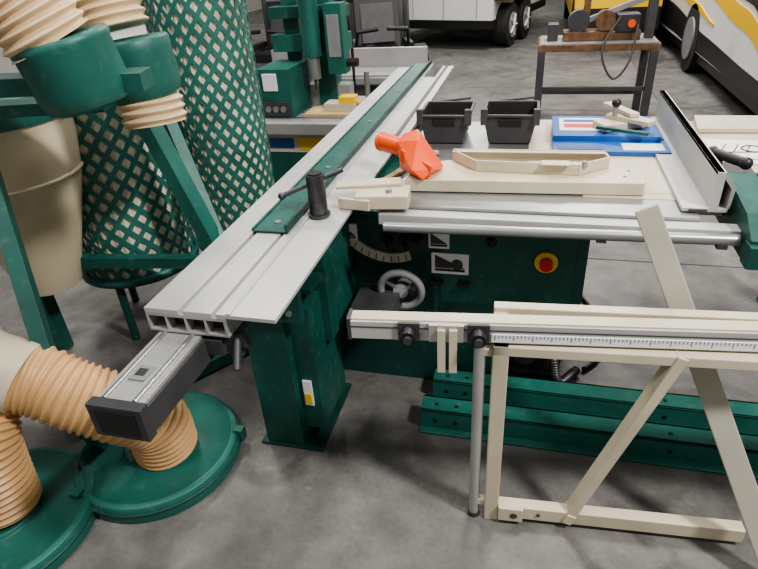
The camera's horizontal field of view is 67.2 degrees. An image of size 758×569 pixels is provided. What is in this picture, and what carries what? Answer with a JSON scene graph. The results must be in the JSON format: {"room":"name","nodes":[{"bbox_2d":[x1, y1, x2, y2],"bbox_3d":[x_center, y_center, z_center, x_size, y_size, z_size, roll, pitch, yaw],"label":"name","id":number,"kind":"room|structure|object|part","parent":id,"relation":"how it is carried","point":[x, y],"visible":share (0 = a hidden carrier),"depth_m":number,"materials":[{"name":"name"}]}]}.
{"room":"woodworking shop","nodes":[
{"label":"woodworking shop","id":0,"kind":"room"},
{"bbox_2d":[0,0,279,72],"bbox_3d":[-6.730,-6.408,8.896,0.200,6.000,26.000,4,32,14],"label":"wall","id":1,"kind":"structure","parent":0,"point":[252,5],"depth_m":10.16,"materials":[{"name":"white paint"}]},
{"bbox_2d":[0,0,757,568],"bbox_3d":[2.268,-3.122,8.317,18.000,0.101,26.000,4,32,14],"label":"floor","id":2,"kind":"structure","parent":0,"point":[382,492],"depth_m":2.16,"materials":[{"name":"concrete"}]},
{"bbox_2d":[0,447,96,568],"bbox_3d":[-1.319,0.824,2.003,0.634,0.085,0.634,4,32,14],"label":"lid","id":3,"kind":"object","parent":2,"relation":"on","point":[47,536],"depth_m":1.95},
{"bbox_2d":[0,0,248,528],"bbox_3d":[-1.157,-0.371,2.106,1.125,2.036,1.360,-14,33,-17],"label":"collector","id":4,"kind":"object","parent":2,"relation":"on","point":[69,63],"visible":0.84,"depth_m":1.89,"materials":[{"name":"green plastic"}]},
{"bbox_2d":[68,391,246,523],"bbox_3d":[-0.865,0.647,2.245,0.634,0.085,0.634,4,32,14],"label":"lid","id":5,"kind":"object","parent":4,"relation":"attached to","point":[125,492],"depth_m":2.11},
{"bbox_2d":[110,23,146,39],"bbox_3d":[-3.235,-2.452,6.699,1.040,1.080,0.840,4,32,14],"label":"crate","id":6,"kind":"object","parent":2,"relation":"on","point":[140,29],"visible":0.02,"depth_m":6.36,"materials":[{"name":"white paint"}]},
{"bbox_2d":[73,104,198,340],"bbox_3d":[-1.268,-0.383,2.850,0.594,1.270,0.594,4,32,14],"label":"canister","id":7,"kind":"object","parent":2,"relation":"on","point":[129,206],"visible":0.48,"depth_m":2.61,"materials":[{"name":"green paint"}]},
{"bbox_2d":[140,0,274,250],"bbox_3d":[-0.852,-0.829,3.058,0.514,1.770,0.514,4,32,14],"label":"canister","id":8,"kind":"object","parent":2,"relation":"on","point":[225,135],"visible":0.58,"depth_m":2.79,"materials":[{"name":"green paint"}]},
{"bbox_2d":[251,0,284,68],"bbox_3d":[-1.255,-2.895,6.932,1.208,1.360,1.853,4,32,14],"label":"black riding mower","id":9,"kind":"object","parent":2,"relation":"on","point":[262,49],"visible":0.2,"depth_m":7.17,"materials":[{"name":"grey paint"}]},
{"bbox_2d":[257,0,369,182],"bbox_3d":[-0.602,-1.534,4.433,1.410,1.529,0.850,4,32,14],"label":"machine","id":10,"kind":"object","parent":2,"relation":"on","point":[299,112],"visible":0.68,"depth_m":4.24,"materials":[{"name":"green paint"}]},
{"bbox_2d":[271,46,433,93],"bbox_3d":[-0.363,-1.868,5.648,1.750,0.820,0.550,4,32,14],"label":"machine","id":11,"kind":"object","parent":2,"relation":"on","point":[381,62],"visible":0.1,"depth_m":5.49,"materials":[{"name":"paint"}]},
{"bbox_2d":[335,0,409,43],"bbox_3d":[-0.467,-4.252,9.443,1.800,1.000,1.120,4,32,14],"label":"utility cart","id":12,"kind":"object","parent":2,"relation":"on","point":[351,16],"visible":0.03,"depth_m":8.98,"materials":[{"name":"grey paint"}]},
{"bbox_2d":[343,0,428,95],"bbox_3d":[0.035,-2.748,6.539,1.180,1.360,1.800,-6,31,-3],"label":"black riding mower","id":13,"kind":"object","parent":2,"relation":"on","point":[376,22],"visible":0.34,"depth_m":6.75,"materials":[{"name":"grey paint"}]},
{"bbox_2d":[85,65,757,451],"bbox_3d":[0.870,-0.302,2.712,2.341,1.020,3.603,4,32,14],"label":"saw","id":14,"kind":"object","parent":2,"relation":"on","point":[287,299],"depth_m":2.06,"materials":[{"name":"green paint"}]},
{"bbox_2d":[278,167,342,218],"bbox_3d":[-0.230,-0.311,1.972,0.230,0.159,0.080,-18,34,-23],"label":"post","id":15,"kind":"object","parent":14,"relation":"on","point":[315,179],"visible":1,"depth_m":1.95,"materials":[{"name":"metal"}]},
{"bbox_2d":[251,60,431,232],"bbox_3d":[-0.018,-0.937,3.111,0.132,0.031,2.920,4,32,14],"label":"metal rail","id":16,"kind":"object","parent":14,"relation":"on","point":[283,216],"visible":1,"depth_m":2.59,"materials":[{"name":"green metal"}]},
{"bbox_3d":[-0.020,-0.327,2.069,0.273,0.062,0.166,-3,31,2],"label":"cream fence bracket","id":17,"kind":"part","parent":14,"relation":"part of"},
{"bbox_2d":[384,150,438,177],"bbox_3d":[0.110,-0.486,2.362,0.064,0.014,0.467,18,37,32],"label":"stick","id":18,"kind":"object","parent":14,"relation":"on","point":[397,172],"visible":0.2,"depth_m":2.30,"materials":[{"name":"brown wood"}]},
{"bbox_3d":[0.275,-1.099,3.332,0.085,0.046,1.850,4,32,14],"label":"aluminium straight edge","id":19,"kind":"part","parent":14,"relation":"part of","materials":[{"name":"silver metal"}]},
{"bbox_2d":[416,97,475,142],"bbox_3d":[0.323,-0.776,2.678,0.245,0.160,0.286,4,32,14],"label":"storage bin","id":20,"kind":"object","parent":14,"relation":"on","point":[448,120],"visible":0.98,"depth_m":2.60,"materials":[{"name":"grey paint"}]},
{"bbox_2d":[480,96,540,142],"bbox_3d":[0.607,-0.760,2.618,0.255,0.160,0.286,4,32,14],"label":"storage bin","id":21,"kind":"object","parent":14,"relation":"on","point":[512,120],"visible":1,"depth_m":2.54,"materials":[{"name":"grey paint"}]},
{"bbox_2d":[405,160,644,195],"bbox_3d":[0.543,-0.402,2.143,0.859,0.047,0.235,4,32,14],"label":"plate","id":22,"kind":"object","parent":14,"relation":"on","point":[453,176],"visible":0.64,"depth_m":2.07,"materials":[{"name":"paint"}]},
{"bbox_2d":[374,129,442,179],"bbox_3d":[0.097,-0.516,2.203,0.338,0.133,0.176,23,40,37],"label":"hood","id":23,"kind":"object","parent":22,"relation":"on","point":[417,158],"visible":1,"depth_m":2.15,"materials":[{"name":"plastic"}]},
{"bbox_2d":[453,149,609,174],"bbox_3d":[0.562,-0.467,2.156,0.586,0.049,0.182,4,32,14],"label":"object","id":24,"kind":"object","parent":22,"relation":"on","point":[557,162],"visible":1,"depth_m":2.16,"materials":[{"name":"paint"}]},
{"bbox_2d":[552,116,671,156],"bbox_3d":[1.012,-0.672,2.539,0.460,0.042,0.480,4,32,14],"label":"box","id":25,"kind":"object","parent":14,"relation":"on","point":[568,132],"visible":0.79,"depth_m":2.45,"materials":[{"name":"blue plastic"},{"name":"paper"}]},
{"bbox_2d":[592,98,656,135],"bbox_3d":[1.091,-0.759,2.515,0.270,0.123,0.285,18,37,32],"label":"clamp","id":26,"kind":"object","parent":25,"relation":"on","point":[622,119],"visible":1,"depth_m":2.49,"materials":[{"name":"paint"}]},
{"bbox_2d":[694,115,757,132],"bbox_3d":[1.722,-0.719,2.557,0.580,0.020,0.220,4,32,14],"label":"panel","id":27,"kind":"object","parent":14,"relation":"on","point":[703,123],"visible":0.88,"depth_m":2.56,"materials":[{"name":"paint"}]},
{"bbox_2d":[702,138,757,163],"bbox_3d":[1.585,-0.526,2.268,0.520,0.006,0.300,8,33,19],"label":"drawing sheet","id":28,"kind":"object","parent":14,"relation":"on","point":[745,148],"visible":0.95,"depth_m":2.36,"materials":[{"name":"white paper"}]},
{"bbox_2d":[409,0,545,45],"bbox_3d":[1.838,-6.381,10.866,2.758,2.900,4.082,14,35,28],"label":"trailer","id":29,"kind":"object","parent":2,"relation":"on","point":[510,20],"visible":0.96,"depth_m":9.72,"materials":[{"name":"white paint"}]},
{"bbox_2d":[419,395,757,478],"bbox_3d":[1.064,0.591,2.096,1.840,0.102,0.120,4,32,14],"label":"base rail","id":30,"kind":"object","parent":2,"relation":"on","point":[659,444],"visible":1,"depth_m":2.15,"materials":[{"name":"green metal"}]},
{"bbox_2d":[581,295,596,370],"bbox_3d":[1.046,0.209,2.809,0.130,0.019,0.690,4,32,14],"label":"power cord","id":31,"kind":"object","parent":2,"relation":"on","point":[587,366],"visible":0.2,"depth_m":2.56,"materials":[{"name":"black plastic"}]},
{"bbox_2d":[433,367,757,434],"bbox_3d":[1.117,0.500,2.243,1.820,0.102,0.120,4,32,14],"label":"base rail","id":32,"kind":"object","parent":2,"relation":"on","point":[590,399],"visible":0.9,"depth_m":2.29,"materials":[{"name":"green metal"}]},
{"bbox_2d":[534,33,661,115],"bbox_3d":[2.170,-2.108,5.821,1.100,0.750,0.600,4,32,14],"label":"workbench","id":33,"kind":"object","parent":2,"relation":"on","point":[653,44],"visible":0.74,"depth_m":5.55,"materials":[{"name":"grey paint"}]},
{"bbox_2d":[547,0,659,79],"bbox_3d":[2.118,-2.514,5.395,0.980,1.012,0.512,4,32,14],"label":"metal-cutting bandsaw","id":34,"kind":"object","parent":33,"relation":"on","point":[622,25],"visible":1,"depth_m":5.44,"materials":[{"name":"metal"}]},
{"bbox_2d":[468,301,757,542],"bbox_3d":[0.957,0.450,1.671,1.360,0.795,0.151,2,32,10],"label":"support frame","id":35,"kind":"object","parent":2,"relation":"on","point":[672,362],"visible":0.83,"depth_m":1.65,"materials":[{"name":"metal"}]},
{"bbox_2d":[346,308,757,372],"bbox_3d":[0.758,0.182,1.504,1.710,0.159,0.107,1,31,9],"label":"fence","id":36,"kind":"object","parent":35,"relation":"on","point":[477,329],"visible":1,"depth_m":1.53,"materials":[{"name":"silver metal"}]},
{"bbox_2d":[564,0,662,32],"bbox_3d":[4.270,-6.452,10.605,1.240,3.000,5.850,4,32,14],"label":"motorhome","id":37,"kind":"object","parent":2,"relation":"on","point":[570,6],"visible":0.25,"depth_m":8.68,"materials":[{"name":"white paint"}]},
{"bbox_2d":[635,204,757,561],"bbox_3d":[0.955,0.330,1.633,0.071,1.014,0.681,-22,35,-27],"label":"brace","id":38,"kind":"object","parent":2,"relation":"on","point":[651,222],"visible":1,"depth_m":1.62,"materials":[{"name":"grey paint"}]},
{"bbox_2d":[654,0,757,115],"bbox_3d":[5.065,-4.161,6.611,2.330,3.100,8.400,4,32,14],"label":"motorhome","id":39,"kind":"object","parent":2,"relation":"on","point":[718,37],"visible":0.82,"depth_m":6.12,"materials":[{"name":"white paint"}]}
]}

